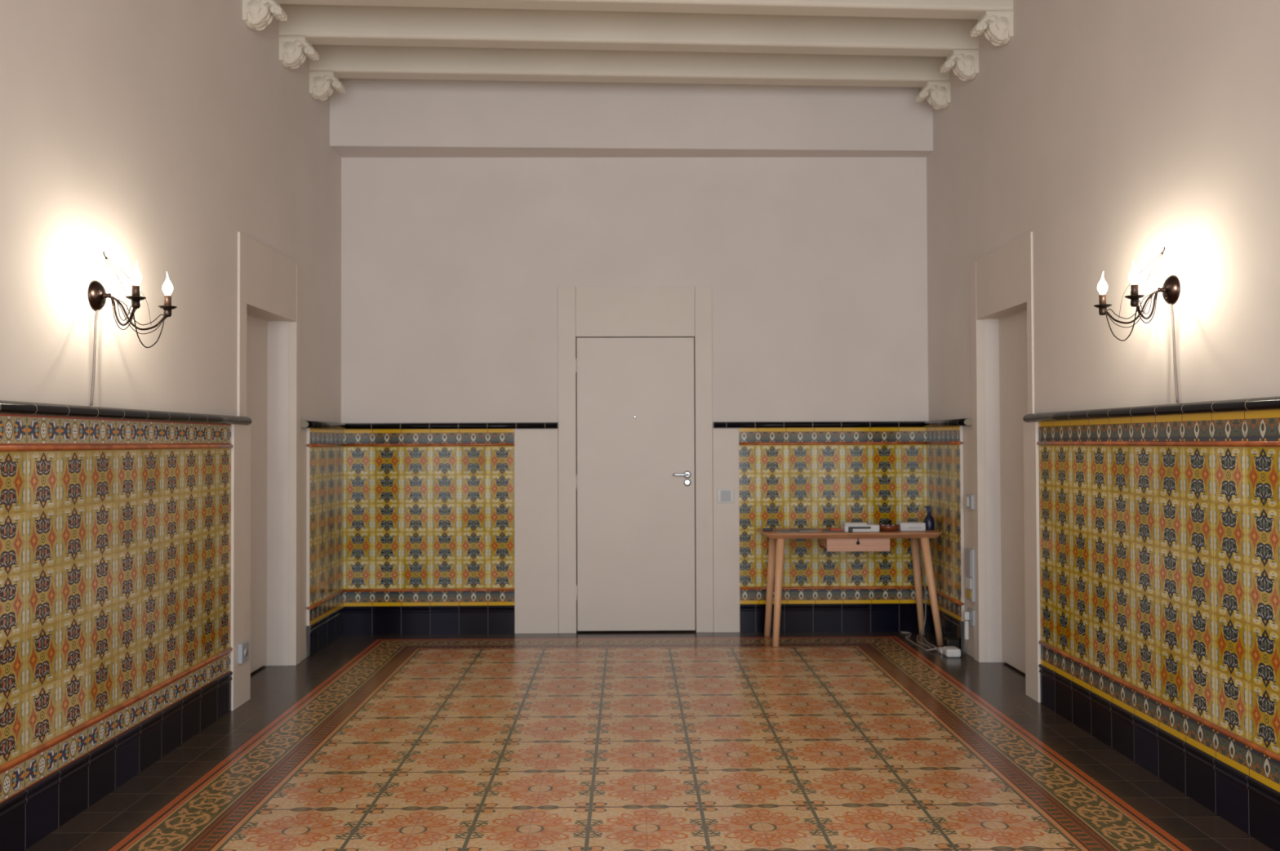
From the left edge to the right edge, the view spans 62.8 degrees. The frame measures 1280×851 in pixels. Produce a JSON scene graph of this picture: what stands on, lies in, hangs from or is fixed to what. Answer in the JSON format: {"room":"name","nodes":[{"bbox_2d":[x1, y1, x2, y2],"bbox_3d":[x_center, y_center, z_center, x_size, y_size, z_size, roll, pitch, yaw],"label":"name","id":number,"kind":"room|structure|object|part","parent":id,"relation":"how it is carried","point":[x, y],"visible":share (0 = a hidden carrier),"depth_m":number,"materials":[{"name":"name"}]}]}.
{"room":"entrance hall","nodes":[
{"label":"entrance hall","id":0,"kind":"room"},
{"bbox_2d":[0,0,344,803],"bbox_3d":[-2.216,-0.597,2.840,0.430,4.150,9.508,0,-1,-1],"label":"wall","id":1,"kind":"structure","parent":0,"point":[148,135],"depth_m":4.30,"materials":[{"name":"paint"}]},
{"bbox_3d":[-2.004,0.551,1.743,0.020,0.995,6.947,0,-1,-1],"label":"tile panel","id":2,"kind":"part","parent":1,"relation":"part of","materials":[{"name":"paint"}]},
{"bbox_2d":[0,671,232,850],"bbox_3d":[-1.994,1.261,1.731,0.025,0.196,6.947,0,-1,-1],"label":"baseboard","id":3,"kind":"structure","parent":1,"relation":"attached to","point":[29,815],"depth_m":3.94,"materials":[{"name":"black tile"}]},
{"bbox_2d":[0,400,252,424],"bbox_3d":[-1.996,-0.082,1.849,0.064,0.045,7.140,0,-1,-1],"label":"trim","id":4,"kind":"structure","parent":1,"relation":"attached to","point":[15,407],"depth_m":3.95,"materials":[{"name":"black tile"}]},
{"bbox_2d":[87,251,177,404],"bbox_3d":[-1.922,-0.364,3.940,0.248,0.579,0.331,0,-1,-1],"label":"wall sconce","id":5,"kind":"object","parent":1,"relation":"attached to","point":[97,295],"visible":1,"depth_m":3.92,"materials":[{"name":"brown metal"}]},
{"bbox_3d":[-2.038,-0.254,3.920,0.013,0.360,0.044,0,-1,-1],"label":"power cord","id":6,"kind":"part","parent":5,"relation":"part of","materials":[{"name":"white plastic"}]},
{"bbox_3d":[-2.002,-0.487,3.941,0.030,0.024,0.024,0,-1,-1],"label":"stem","id":7,"kind":"part","parent":5,"relation":"part of","materials":[{"name":"brown metal"}]},
{"bbox_3d":[-1.914,-0.428,3.874,0.212,0.125,0.013,-1,-1,39],"label":"arm","id":8,"kind":"part","parent":5,"relation":"part of","materials":[{"name":"brown metal"}]},
{"bbox_3d":[-1.915,-0.426,4.009,0.212,0.125,0.013,1,-1,-40],"label":"arm","id":9,"kind":"part","parent":5,"relation":"part of","materials":[{"name":"brown metal"}]},
{"bbox_2d":[237,640,248,663],"bbox_3d":[-2.007,1.148,5.313,0.025,0.098,0.095,0,-1,-1],"label":"wall socket","id":10,"kind":"object","parent":1,"relation":"attached to","point":[242,647],"visible":1,"depth_m":5.29,"materials":[{"name":"white plastic"}]},
{"bbox_2d":[244,648,248,656],"bbox_3d":[-1.996,1.149,5.315,0.004,0.044,0.044,0,-1,-1],"label":"outlet","id":11,"kind":"object","parent":10,"relation":"attached to","point":[246,650],"depth_m":5.31,"materials":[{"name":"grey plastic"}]},
{"bbox_2d":[246,314,267,672],"bbox_3d":[-2.218,0.389,5.866,0.106,2.051,0.858,0,-1,-1],"label":"door","id":12,"kind":"structure","parent":1,"relation":"in","point":[256,328],"depth_m":6.13,"materials":[{"name":"paint"}]},
{"bbox_2d":[242,0,287,30],"bbox_3d":[-1.977,-2.170,5.529,0.214,0.156,0.166,0,-1,-1],"label":"corbel","id":13,"kind":"object","parent":1,"relation":"attached to","point":[257,15],"visible":1,"depth_m":5.48,"materials":[{"name":"paint"}]},
{"bbox_2d":[231,424,306,710],"bbox_3d":[-2.063,0.713,5.856,0.073,1.425,1.282,0,-1,-1],"label":"trim","id":14,"kind":"structure","parent":1,"relation":"attached to","point":[240,433],"depth_m":5.34,"materials":[{"name":"paint"}]},
{"bbox_2d":[237,231,301,665],"bbox_3d":[-2.077,0.220,5.863,0.050,2.411,1.007,0,-1,-1],"label":"trim","id":15,"kind":"structure","parent":1,"relation":"attached to","point":[269,282],"depth_m":6.24,"materials":[{"name":"paint"}]},
{"bbox_2d":[279,35,319,68],"bbox_3d":[-1.984,-2.161,6.101,0.214,0.156,0.166,0,-1,-1],"label":"corbel","id":16,"kind":"object","parent":1,"relation":"attached to","point":[293,50],"visible":1,"depth_m":6.04,"materials":[{"name":"paint"}]},
{"bbox_2d":[301,420,346,429],"bbox_3d":[-2.051,-0.003,6.833,0.064,0.045,0.908,0,-1,-1],"label":"trim","id":17,"kind":"structure","parent":1,"relation":"attached to","point":[304,424],"depth_m":6.70,"materials":[{"name":"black tile"}]},
{"bbox_3d":[-2.062,0.633,6.890,0.020,0.995,0.773,0,-1,-1],"label":"tile panel","id":18,"kind":"part","parent":1,"relation":"part of","materials":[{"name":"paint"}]},
{"bbox_2d":[306,606,344,657],"bbox_3d":[-2.052,1.344,6.878,0.025,0.196,0.773,0,-1,-1],"label":"baseboard","id":19,"kind":"structure","parent":1,"relation":"attached to","point":[321,633],"depth_m":6.82,"materials":[{"name":"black tile"}]},
{"bbox_2d":[309,71,345,100],"bbox_3d":[-1.990,-2.152,6.674,0.214,0.156,0.166,0,-1,-1],"label":"corbel","id":20,"kind":"object","parent":1,"relation":"attached to","point":[322,84],"visible":1,"depth_m":6.62,"materials":[{"name":"paint"}]},
{"bbox_2d":[341,156,928,632],"bbox_3d":[-0.033,-0.531,7.473,4.858,4.150,0.330,0,-1,-1],"label":"wall","id":21,"kind":"structure","parent":0,"point":[453,269],"depth_m":7.33,"materials":[{"name":"paint"}]},
{"bbox_3d":[-1.464,0.638,7.293,1.184,0.995,0.020,0,-1,-1],"label":"tile panel","id":22,"kind":"part","parent":21,"relation":"part of","materials":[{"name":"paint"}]},
{"bbox_2d":[343,604,515,634],"bbox_3d":[-1.462,1.348,7.274,1.184,0.196,0.025,0,-1,-1],"label":"baseboard","id":23,"kind":"structure","parent":21,"relation":"attached to","point":[483,619],"depth_m":7.27,"materials":[{"name":"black tile"}]},
{"bbox_2d":[344,422,557,429],"bbox_3d":[-1.315,0.002,7.293,1.486,0.045,0.064,0,-1,-1],"label":"trim","id":24,"kind":"structure","parent":21,"relation":"attached to","point":[485,424],"depth_m":7.27,"materials":[{"name":"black tile"}]},
{"bbox_2d":[514,427,739,633],"bbox_3d":[-0.090,0.729,7.324,1.565,1.425,0.047,0,-1,-1],"label":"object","id":25,"kind":"structure","parent":21,"relation":"attached to","point":[535,450],"depth_m":7.30,"materials":[{"name":"paint"}]},
{"bbox_2d":[329,78,933,157],"bbox_3d":[-0.036,-2.206,7.231,4.102,0.648,0.308,0,-1,-1],"label":"ceiling beam","id":26,"kind":"structure","parent":21,"relation":"attached to","point":[374,117],"depth_m":7.14,"materials":[{"name":"paint"}]},
{"bbox_2d":[575,337,695,631],"bbox_3d":[-0.033,0.406,7.307,0.830,2.043,0.104,0,-1,-1],"label":"door","id":27,"kind":"structure","parent":21,"relation":"in","point":[635,476],"depth_m":7.32,"materials":[{"name":"paint"}]},
{"bbox_3d":[-0.025,1.417,7.308,0.817,0.020,0.010,0,-1,-1],"label":"rail","id":28,"kind":"part","parent":27,"relation":"part of","materials":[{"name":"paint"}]},
{"bbox_3d":[0.285,0.341,7.288,0.112,0.019,0.058,0,-1,-1],"label":"lever","id":29,"kind":"part","parent":27,"relation":"part of","materials":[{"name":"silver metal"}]},
{"bbox_3d":[0.331,0.342,7.321,0.053,0.053,0.009,0,-1,-1],"label":"handle","id":30,"kind":"part","parent":27,"relation":"part of","materials":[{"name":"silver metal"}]},
{"bbox_2d":[557,285,713,633],"bbox_3d":[-0.032,0.235,7.362,1.075,2.414,0.100,0,-1,-1],"label":"trim","id":31,"kind":"structure","parent":21,"relation":"attached to","point":[656,311],"depth_m":7.32,"materials":[{"name":"paint"}]},
{"bbox_2d":[717,488,733,502],"bbox_3d":[0.596,0.491,7.305,0.115,0.094,0.013,0,-1,-1],"label":"light switch","id":32,"kind":"object","parent":21,"relation":"attached to","point":[724,495],"visible":1,"depth_m":7.30,"materials":[{"name":"white plastic"}]},
{"bbox_2d":[713,421,924,427],"bbox_3d":[1.256,-0.007,7.322,1.487,0.045,0.064,0,-1,-1],"label":"trim","id":33,"kind":"structure","parent":21,"relation":"attached to","point":[726,424],"depth_m":7.30,"materials":[{"name":"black tile"}]},
{"bbox_3d":[1.347,0.628,7.325,1.309,0.995,0.020,0,-1,-1],"label":"tile panel","id":34,"kind":"part","parent":21,"relation":"part of","materials":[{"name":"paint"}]},
{"bbox_2d":[739,603,927,632],"bbox_3d":[1.350,1.338,7.306,1.309,0.196,0.025,0,-1,-1],"label":"baseboard","id":35,"kind":"structure","parent":21,"relation":"attached to","point":[794,617],"depth_m":7.30,"materials":[{"name":"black tile"}]},
{"bbox_2d":[24,630,1273,850],"bbox_3d":[0.025,1.420,2.867,4.778,0.100,9.378,0,-1,-1],"label":"floor","id":36,"kind":"structure","parent":0,"point":[598,740],"depth_m":4.42,"materials":[{"name":"tile"}]},
{"bbox_2d":[757,527,943,646],"bbox_3d":[1.395,1.069,7.021,1.168,0.731,0.482,0,-1,-1],"label":"console desk","id":37,"kind":"object","parent":36,"relation":"on","point":[842,540],"visible":0.94,"depth_m":6.86,"materials":[{"name":"brown wood"}]},
{"bbox_2d":[763,528,773,531],"bbox_3d":[0.853,0.695,7.000,0.064,0.020,0.024,0,-1,-1],"label":"case","id":38,"kind":"object","parent":37,"relation":"on","point":[764,529],"visible":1,"depth_m":6.99,"materials":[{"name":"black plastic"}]},
{"bbox_3d":[0.894,1.087,7.173,0.102,0.702,0.054,0,-1,-28],"label":"leg","id":39,"kind":"part","parent":37,"relation":"part of","materials":[{"name":"brown wood"}]},
{"bbox_3d":[0.904,1.081,6.830,0.054,0.704,0.131,-1,-1,28],"label":"leg","id":40,"kind":"part","parent":37,"relation":"part of","materials":[{"name":"brown wood"}]},
{"bbox_2d":[773,529,798,532],"bbox_3d":[0.970,0.702,6.971,0.145,0.004,0.193,0,-1,2],"label":"paper sheet","id":41,"kind":"object","parent":37,"relation":"on","point":[775,531],"visible":0.93,"depth_m":6.95,"materials":[{"name":"grey paper"}]},
{"bbox_2d":[790,528,818,532],"bbox_3d":[1.097,0.700,7.012,0.138,0.010,0.198,0,-1,-11],"label":"magazine","id":42,"kind":"object","parent":37,"relation":"on","point":[799,530],"visible":0.93,"depth_m":6.94,"materials":[{"name":"paper"}]},
{"bbox_2d":[822,528,839,532],"bbox_3d":[1.273,0.700,6.974,0.112,0.007,0.123,0,-1,9],"label":"leaflet","id":43,"kind":"object","parent":37,"relation":"on","point":[824,530],"visible":0.79,"depth_m":6.92,"materials":[{"name":"black paper"}]},
{"bbox_2d":[828,528,840,530],"bbox_3d":[1.294,0.690,6.975,0.071,0.012,0.051,0,-1,-9],"label":"card","id":44,"kind":"object","parent":43,"relation":"on","point":[830,529],"visible":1,"depth_m":6.95,"materials":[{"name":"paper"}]},
{"bbox_3d":[1.432,0.781,6.886,0.414,0.088,0.018,0,-1,-1],"label":"drawer","id":45,"kind":"part","parent":37,"relation":"part of","materials":[{"name":"brown wood"}]},
{"bbox_2d":[841,521,879,532],"bbox_3d":[1.463,0.673,6.956,0.230,0.058,0.142,0,-1,-1],"label":"box","id":46,"kind":"object","parent":37,"relation":"on","point":[847,526],"visible":1,"depth_m":6.91,"materials":[{"name":"white cardboard"}]},
{"bbox_3d":[1.424,0.651,6.968,0.148,0.012,0.113,0,-1,-1],"label":"lid","id":47,"kind":"part","parent":46,"relation":"part of","materials":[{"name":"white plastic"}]},
{"bbox_2d":[877,524,899,531],"bbox_3d":[1.653,0.682,6.989,0.154,0.040,0.154,0,-1,-1],"label":"bowl","id":48,"kind":"object","parent":37,"relation":"on","point":[884,528],"visible":0.93,"depth_m":6.93,"materials":[{"name":"brown wood"}]},
{"bbox_2d":[881,518,894,525],"bbox_3d":[1.653,0.653,6.989,0.096,0.065,0.094,0,-1,-1],"label":"bunch","id":49,"kind":"object","parent":48,"relation":"in","point":[885,522],"visible":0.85,"depth_m":6.97,"materials":[{"name":"black plant"}]},
{"bbox_2d":[897,521,925,530],"bbox_3d":[1.812,0.674,7.010,0.170,0.056,0.102,0,-1,-1],"label":"box","id":50,"kind":"object","parent":37,"relation":"on","point":[904,526],"visible":0.92,"depth_m":6.96,"materials":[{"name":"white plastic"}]},
{"bbox_3d":[1.906,1.084,7.208,0.109,0.702,0.054,0,-1,-28],"label":"leg","id":51,"kind":"part","parent":37,"relation":"part of","materials":[{"name":"brown wood"}]},
{"bbox_2d":[924,506,934,529],"bbox_3d":[1.948,0.623,7.073,0.072,0.160,0.072,0,-1,-1],"label":"spray bottle","id":52,"kind":"object","parent":37,"relation":"on","point":[928,520],"visible":0.96,"depth_m":7.05,"materials":[{"name":"blue plastic"}]},
{"bbox_3d":[1.907,1.078,6.853,0.148,0.705,0.055,-1,-1,28],"label":"leg","id":53,"kind":"part","parent":37,"relation":"part of","materials":[{"name":"brown wood"}]},
{"bbox_2d":[900,631,937,650],"bbox_3d":[1.825,1.415,6.934,0.085,0.030,0.677,0,-1,-1],"label":"power cable","id":54,"kind":"object","parent":36,"relation":"on","point":[906,637],"visible":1,"depth_m":6.84,"materials":[{"name":"white plastic"}]},
{"bbox_2d":[916,634,937,650],"bbox_3d":[1.862,1.418,6.871,0.073,0.022,0.584,0,-1,2],"label":"power cable","id":55,"kind":"object","parent":36,"relation":"on","point":[917,641],"visible":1,"depth_m":6.83,"materials":[{"name":"white plastic"}]},
{"bbox_2d":[918,538,937,648],"bbox_3d":[1.913,1.080,6.944,0.056,0.712,0.711,0,-1,6],"label":"power cable","id":56,"kind":"object","parent":36,"relation":"on","point":[924,638],"visible":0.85,"depth_m":7.22,"materials":[{"name":"white plastic"}]},
{"bbox_2d":[937,645,960,657],"bbox_3d":[1.918,1.396,6.503,0.095,0.052,0.175,0,-1,-1],"label":"power strip","id":57,"kind":"object","parent":36,"relation":"on","point":[948,651],"visible":1,"depth_m":6.42,"materials":[{"name":"white plastic"}]},
{"bbox_2d":[943,636,959,648],"bbox_3d":[1.959,1.381,6.601,0.080,0.085,0.090,0,-1,-1],"label":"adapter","id":58,"kind":"object","parent":36,"relation":"on","point":[948,641],"visible":0.56,"depth_m":6.56,"materials":[{"name":"plastic"}]},
{"bbox_2d":[925,0,1279,791],"bbox_3d":[2.252,-0.613,2.890,0.430,4.150,9.508,0,-1,-1],"label":"wall","id":59,"kind":"structure","parent":0,"point":[1115,134],"depth_m":4.32,"materials":[{"name":"paint"}]},
{"bbox_2d":[915,80,950,109],"bbox_3d":[1.929,-2.162,6.897,0.214,0.156,0.166,0,-1,-1],"label":"corbel","id":60,"kind":"object","parent":59,"relation":"attached to","point":[937,93],"visible":1,"depth_m":6.84,"materials":[{"name":"paint"}]},
{"bbox_2d":[926,603,964,651],"bbox_3d":[2.011,1.330,6.939,0.025,0.196,0.743,0,-1,-1],"label":"baseboard","id":61,"kind":"structure","parent":59,"relation":"attached to","point":[951,626],"depth_m":6.85,"materials":[{"name":"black tile"}]},
{"bbox_3d":[2.016,0.620,6.950,0.020,0.995,0.743,0,-1,-1],"label":"tile panel","id":62,"kind":"part","parent":59,"relation":"part of","materials":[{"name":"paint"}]},
{"bbox_2d":[922,417,972,426],"bbox_3d":[2.003,-0.017,6.865,0.064,0.045,0.933,0,-1,-1],"label":"trim","id":63,"kind":"structure","parent":59,"relation":"attached to","point":[966,421],"depth_m":6.72,"materials":[{"name":"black tile"}]},
{"bbox_2d":[940,48,978,80],"bbox_3d":[1.935,-2.171,6.348,0.214,0.156,0.166,0,-1,-1],"label":"corbel","id":64,"kind":"object","parent":59,"relation":"attached to","point":[964,63],"visible":1,"depth_m":6.29,"materials":[{"name":"paint"}]},
{"bbox_2d":[960,611,968,653],"bbox_3d":[1.999,1.282,6.489,0.030,0.281,0.158,0,-1,-1],"label":"plug adapter","id":65,"kind":"object","parent":59,"relation":"attached to","point":[966,614],"visible":0.99,"depth_m":6.42,"materials":[{"name":"white plastic"}]},
{"bbox_2d":[964,493,973,509],"bbox_3d":[2.018,0.466,6.419,0.029,0.087,0.115,0,-1,-1],"label":"light switch","id":66,"kind":"object","parent":59,"relation":"attached to","point":[969,499],"visible":1,"depth_m":6.40,"materials":[{"name":"white plastic"}]},
{"bbox_2d":[964,547,974,601],"bbox_3d":[2.019,0.911,6.412,0.030,0.318,0.115,0,-1,-1],"label":"intercom panel","id":67,"kind":"object","parent":59,"relation":"attached to","point":[969,552],"visible":1,"depth_m":6.37,"materials":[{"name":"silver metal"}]},
{"bbox_2d":[964,576,971,589],"bbox_3d":[2.008,0.962,6.417,0.007,0.065,0.098,0,-1,-1],"label":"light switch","id":68,"kind":"object","parent":67,"relation":"attached to","point":[967,579],"depth_m":6.41,"materials":[{"name":"white plastic"}]},
{"bbox_2d":[967,607,974,626],"bbox_3d":[2.025,1.167,6.405,0.020,0.095,0.110,0,-1,-1],"label":"wall socket","id":69,"kind":"object","parent":59,"relation":"attached to","point":[971,611],"visible":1,"depth_m":6.38,"materials":[{"name":"white plastic"}]},
{"bbox_2d":[970,10,1013,45],"bbox_3d":[1.941,-2.180,5.783,0.214,0.156,0.166,0,-1,-1],"label":"corbel","id":70,"kind":"object","parent":59,"relation":"attached to","point":[997,26],"visible":1,"depth_m":5.73,"materials":[{"name":"paint"}]},
{"bbox_2d":[963,421,1040,702],"bbox_3d":[2.042,0.700,5.947,0.075,1.425,1.256,0,-1,-1],"label":"trim","id":71,"kind":"structure","parent":59,"relation":"attached to","point":[1031,469],"depth_m":5.42,"materials":[{"name":"paint"}]},
{"bbox_2d":[970,231,1034,662],"bbox_3d":[2.053,0.206,5.912,0.050,2.411,0.962,0,-1,-1],"label":"trim","id":72,"kind":"structure","parent":59,"relation":"attached to","point":[1002,280],"depth_m":6.28,"materials":[{"name":"paint"}]},
{"bbox_2d":[999,309,1027,673],"bbox_3d":[2.159,0.373,5.895,0.106,2.051,0.838,0,-1,-1],"label":"door","id":73,"kind":"structure","parent":59,"relation":"in","point":[1013,362],"depth_m":6.09,"materials":[{"name":"paint"}]},
{"bbox_2d":[1093,246,1180,402],"bbox_3d":[1.935,-0.388,4.049,0.248,0.602,0.331,0,-1,-1],"label":"wall sconce","id":74,"kind":"object","parent":59,"relation":"attached to","point":[1171,289],"visible":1,"depth_m":4.03,"materials":[{"name":"brown metal"}]},
{"bbox_3d":[1.926,-0.461,4.117,0.212,0.125,0.013,-1,-1,39],"label":"arm","id":75,"kind":"part","parent":74,"relation":"part of","materials":[{"name":"brown metal"}]},
{"bbox_3d":[1.928,-0.463,3.982,0.212,0.125,0.013,1,-1,-40],"label":"arm","id":76,"kind":"part","parent":74,"relation":"part of","materials":[{"name":"brown metal"}]},
{"bbox_3d":[2.014,-0.523,4.052,0.030,0.024,0.024,0,-1,-1],"label":"stem","id":77,"kind":"part","parent":74,"relation":"part of","materials":[{"name":"brown metal"}]},
{"bbox_3d":[2.052,-0.279,4.031,0.013,0.382,0.044,0,-1,-1],"label":"power cord","id":78,"kind":"part","parent":74,"relation":"part of","materials":[{"name":"white plastic"}]},
{"bbox_2d":[1022,395,1279,422],"bbox_3d":[2.058,-0.097,1.885,0.064,0.045,7.120,0,-1,-1],"label":"trim","id":79,"kind":"structure","parent":59,"relation":"attached to","point":[1264,403],"depth_m":3.99,"materials":[{"name":"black tile"}]},
{"bbox_2d":[1038,663,1279,850],"bbox_3d":[2.068,1.248,1.805,0.025,0.196,7.003,0,-1,-1],"label":"baseboard","id":80,"kind":"structure","parent":59,"relation":"attached to","point":[1245,802],"depth_m":4.01,"materials":[{"name":"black tile"}]},
{"bbox_3d":[2.073,0.537,1.816,0.020,0.995,7.003,0,-1,-1],"label":"tile panel","id":81,"kind":"part","parent":59,"relation":"part of","materials":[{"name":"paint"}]},
{"bbox_3d":[0.011,-2.640,2.872,4.758,0.120,9.458,0,-1,-1],"label":"ceiling","id":82,"kind":"structure","parent":0,"visible":0},
{"bbox_2d":[279,4,978,56],"bbox_3d":[-0.025,-2.395,6.228,4.195,0.302,0.150,0,-1,-4],"label":"ceiling beam","id":83,"kind":"structure","parent":82,"relation":"attached to","point":[322,24],"depth_m":6.16,"materials":[{"name":"paint"}]},
{"bbox_2d":[309,44,950,87],"bbox_3d":[-0.032,-2.386,6.789,4.193,0.302,0.150,0,-1,-3],"label":"ceiling beam","id":84,"kind":"structure","parent":82,"relation":"attached to","point":[346,61],"depth_m":6.72,"materials":[{"name":"paint"}]},
{"bbox_2d":[276,0,1013,19],"bbox_3d":[-0.019,-2.404,5.659,4.196,0.302,0.150,0,-1,-4],"label":"ceiling beam","id":85,"kind":"structure","parent":82,"relation":"attached to","point":[935,9],"depth_m":5.66,"materials":[{"name":"paint"}]}
]}

